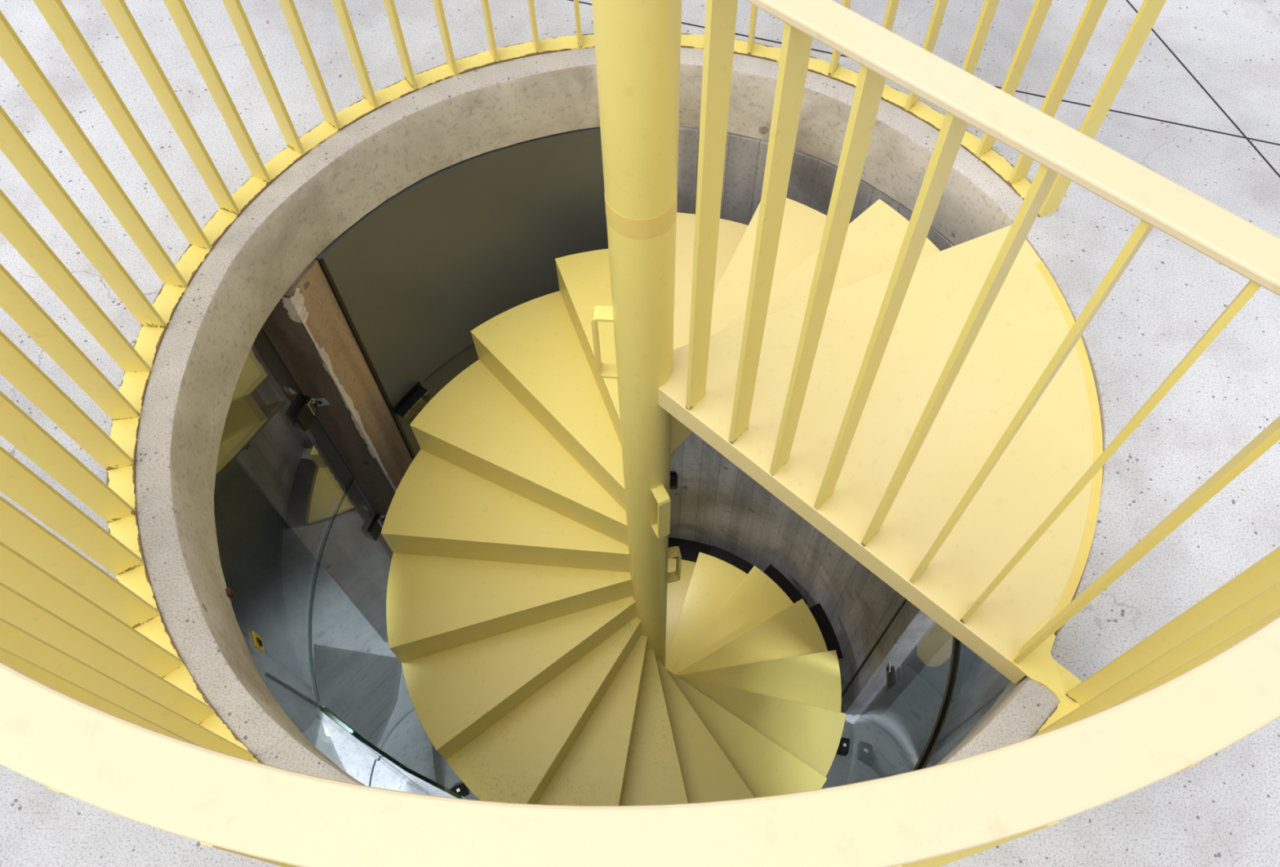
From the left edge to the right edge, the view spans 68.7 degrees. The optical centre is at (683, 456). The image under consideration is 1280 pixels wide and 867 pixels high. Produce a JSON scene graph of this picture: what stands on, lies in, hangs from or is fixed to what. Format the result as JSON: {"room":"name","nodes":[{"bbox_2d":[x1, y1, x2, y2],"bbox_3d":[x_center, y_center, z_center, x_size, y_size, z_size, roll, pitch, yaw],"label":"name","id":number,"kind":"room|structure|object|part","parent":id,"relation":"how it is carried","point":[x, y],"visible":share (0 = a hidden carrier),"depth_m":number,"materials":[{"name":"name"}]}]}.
{"room":"spiral staircase","nodes":[
{"label":"spiral staircase","id":0,"kind":"room"},
{"bbox_2d":[213,443,243,504],"bbox_3d":[-0.136,0.648,3.827,6.438,3.166,6.390,2,61,-1],"label":"wall","id":1,"kind":"structure","parent":0,"point":[228,469],"depth_m":5.72,"materials":[{"name":"concrete"}]},
{"bbox_2d":[248,327,354,773],"bbox_3d":[-1.154,0.397,2.763,0.260,1.105,1.348,-10,62,-7],"label":"window","id":2,"kind":"structure","parent":1,"relation":"in","point":[291,682],"depth_m":2.92,"materials":[{"name":"clear glass"}]},
{"bbox_3d":[-1.217,-0.172,3.083,0.007,0.069,0.051,16,62,7],"label":"plate","id":3,"kind":"part","parent":2,"relation":"part of","materials":[{"name":"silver metal"}]},
{"bbox_3d":[-1.198,-0.179,3.079,0.068,0.054,0.005,2,61,-1],"label":"fixing plate","id":4,"kind":"part","parent":2,"relation":"part of","materials":[{"name":"silver metal"}]},
{"bbox_2d":[135,47,1137,785],"bbox_3d":[-0.096,-0.152,2.325,2.300,0.238,2.300,2,61,-1],"label":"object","id":5,"kind":"structure","parent":1,"relation":"attached to","point":[207,341],"depth_m":2.40,"materials":[{"name":"concrete"}]},
{"bbox_2d":[846,629,957,784],"bbox_3d":[0.414,1.587,3.953,1.749,2.062,0.430,-36,68,-19],"label":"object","id":6,"kind":"structure","parent":1,"relation":"in","point":[895,733],"depth_m":3.87,"materials":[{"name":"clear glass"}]},
{"bbox_3d":[0.940,0.974,4.298,0.007,0.069,0.051,4,61,1],"label":"plate","id":7,"kind":"part","parent":6,"relation":"part of","materials":[{"name":"silver metal"}]},
{"bbox_3d":[0.434,1.094,3.053,1.714,0.007,0.389,-35,68,-19],"label":"steel trim","id":8,"kind":"part","parent":6,"relation":"part of","materials":[{"name":"grey"}]},
{"bbox_2d":[220,258,413,642],"bbox_3d":[-1.374,0.192,4.043,0.590,3.166,0.287,2,61,-1],"label":"door","id":9,"kind":"structure","parent":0,"point":[300,472],"depth_m":3.33,"materials":[{"name":"wood"}]},
{"bbox_2d":[307,477,438,782],"bbox_3d":[-1.294,0.944,4.261,0.133,2.063,0.860,4,61,0],"label":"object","id":10,"kind":"structure","parent":9,"relation":"in","point":[382,711],"depth_m":3.91,"materials":[{"name":"clear glass"}]},
{"bbox_3d":[-1.241,0.260,3.855,0.007,0.069,0.051,16,62,7],"label":"plate","id":11,"kind":"part","parent":10,"relation":"part of","materials":[{"name":"silver metal"}]},
{"bbox_2d":[320,704,468,799],"bbox_3d":[-1.026,1.451,3.979,0.986,2.034,0.046,25,64,12],"label":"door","id":12,"kind":"structure","parent":10,"relation":"attached to","point":[428,786],"depth_m":3.23,"materials":[{"name":"clear glass"}]},
{"bbox_3d":[-1.248,1.337,4.048,0.014,2.013,0.014,2,61,-1],"label":"pivot rod","id":13,"kind":"part","parent":12,"relation":"part of","materials":[{"name":"grey metal"}]},
{"bbox_2d":[315,127,608,459],"bbox_3d":[-0.667,-0.094,4.221,1.100,3.165,0.205,-29,66,-16],"label":"wall","id":14,"kind":"structure","parent":0,"point":[476,239],"depth_m":3.11,"materials":[{"name":"metal"}]},
{"bbox_3d":[-0.683,0.101,4.597,1.100,2.318,0.179,-28,65,-16],"label":"panel","id":15,"kind":"part","parent":14,"relation":"part of","materials":[{"name":"glass"}]},
{"bbox_2d":[213,471,860,799],"bbox_3d":[-0.177,1.440,5.214,17.250,0.200,17.250,2,61,-1],"label":"floor","id":16,"kind":"structure","parent":0,"point":[268,569],"depth_m":5.45,"materials":[{"name":"concrete"}]},
{"bbox_2d":[313,644,401,721],"bbox_3d":[-1.854,1.325,5.208,0.527,0.009,0.558,2,61,-1],"label":"floor mat","id":17,"kind":"object","parent":16,"relation":"on","point":[384,667],"visible":0.2,"depth_m":5.29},
{"bbox_2d":[381,0,1102,805],"bbox_3d":[-0.049,0.280,3.250,2.003,4.550,2.002,2,61,-1],"label":"spiral staircase","id":18,"kind":"structure","parent":16,"relation":"on","point":[553,642],"depth_m":3.04,"materials":[{"name":"yellow metal"}]},
{"bbox_3d":[-0.178,-0.258,2.143,0.053,0.230,0.039,2,61,-1],"label":"grab handle","id":19,"kind":"part","parent":18,"relation":"part of","materials":[{"name":"yellow paint"}]},
{"bbox_3d":[-0.068,0.166,2.737,0.037,0.253,0.054,-23,64,-14],"label":"grab handle","id":20,"kind":"part","parent":18,"relation":"part of","materials":[{"name":"yellow paint"}]},
{"bbox_3d":[-0.039,0.388,3.345,0.051,0.241,0.037,-11,62,-7],"label":"grab handle","id":21,"kind":"part","parent":18,"relation":"part of","materials":[{"name":"yellow paint"}]},
{"bbox_3d":[-0.050,0.577,5.676,0.483,0.016,0.168,7,61,2],"label":"plate","id":22,"kind":"part","parent":18,"relation":"part of","materials":[{"name":"black metal"}]},
{"bbox_3d":[0.284,0.615,5.467,0.294,0.016,0.086,26,64,12],"label":"plate","id":23,"kind":"part","parent":18,"relation":"part of","materials":[{"name":"black metal"}]},
{"bbox_3d":[0.561,0.729,5.216,0.087,0.016,0.302,-36,68,-19],"label":"plate","id":24,"kind":"part","parent":18,"relation":"part of","materials":[{"name":"black metal"}]},
{"bbox_3d":[0.744,0.923,4.918,0.088,0.016,0.313,-16,63,-10],"label":"plate","id":25,"kind":"part","parent":18,"relation":"part of","materials":[{"name":"black metal"}]},
{"bbox_2d":[685,0,1279,664],"bbox_3d":[0.367,-0.132,1.554,1.081,1.107,0.062,39,67,18],"label":"landing railing","id":26,"kind":"object","parent":18,"relation":"on","point":[1237,244],"visible":1,"depth_m":1.28,"materials":[{"name":"yellow metal"}]},
{"bbox_3d":[0.380,-0.389,1.087,1.081,0.039,0.062,39,67,18],"label":"handrail","id":27,"kind":"part","parent":26,"relation":"part of","materials":[{"name":"yellow metal"}]},
{"bbox_2d":[0,0,1279,866],"bbox_3d":[-0.096,-0.152,2.325,17.250,0.238,17.250,2,61,-1],"label":"floor","id":28,"kind":"structure","parent":0,"point":[1197,106],"depth_m":2.45,"materials":[{"name":"concrete"}]},
{"bbox_2d":[0,0,1279,866],"bbox_3d":[-0.145,-0.475,1.742,2.284,1.092,2.415,2,61,-1],"label":"guard railing","id":29,"kind":"object","parent":28,"relation":"on","point":[100,707],"visible":0.97,"depth_m":1.29,"materials":[{"name":"yellow metal"}]},
{"bbox_3d":[-0.131,-0.735,1.270,2.283,0.015,2.413,2,61,-1],"label":"handrail","id":30,"kind":"part","parent":29,"relation":"part of","materials":[{"name":"yellow metal"}]},
{"bbox_3d":[0.756,0.442,1.883,0.120,0.005,0.202,-32,67,-18],"label":"tie plate","id":31,"kind":"part","parent":29,"relation":"part of","materials":[{"name":"yellow paint"}]},
{"bbox_2d":[668,126,954,714],"bbox_3d":[0.570,0.036,4.184,1.845,3.166,0.540,41,68,19],"label":"wall","id":32,"kind":"structure","parent":0,"point":[714,502],"depth_m":4.75,"materials":[{"name":"concrete"}]},
{"bbox_2d":[669,471,677,489],"bbox_3d":[-0.081,0.133,4.997,0.097,0.132,0.099,2,61,-1],"label":"wall lamp","id":33,"kind":"object","parent":32,"relation":"attached to","point":[673,477],"visible":0.44,"depth_m":4.95,"materials":[{"name":"black metal"}]},
{"bbox_2d":[841,598,906,697],"bbox_3d":[0.925,0.592,3.889,0.008,3.164,0.008,2,61,-1],"label":"trim","id":34,"kind":"structure","parent":32,"relation":"attached to","point":[905,599],"depth_m":4.42,"materials":[{"name":"black metal"}]},
{"bbox_2d":[918,639,1010,769],"bbox_3d":[0.193,0.849,2.547,2.081,1.098,0.644,-21,64,-13],"label":"window","id":35,"kind":"structure","parent":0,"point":[976,685],"depth_m":2.88,"materials":[{"name":"clear glass"}]}
]}

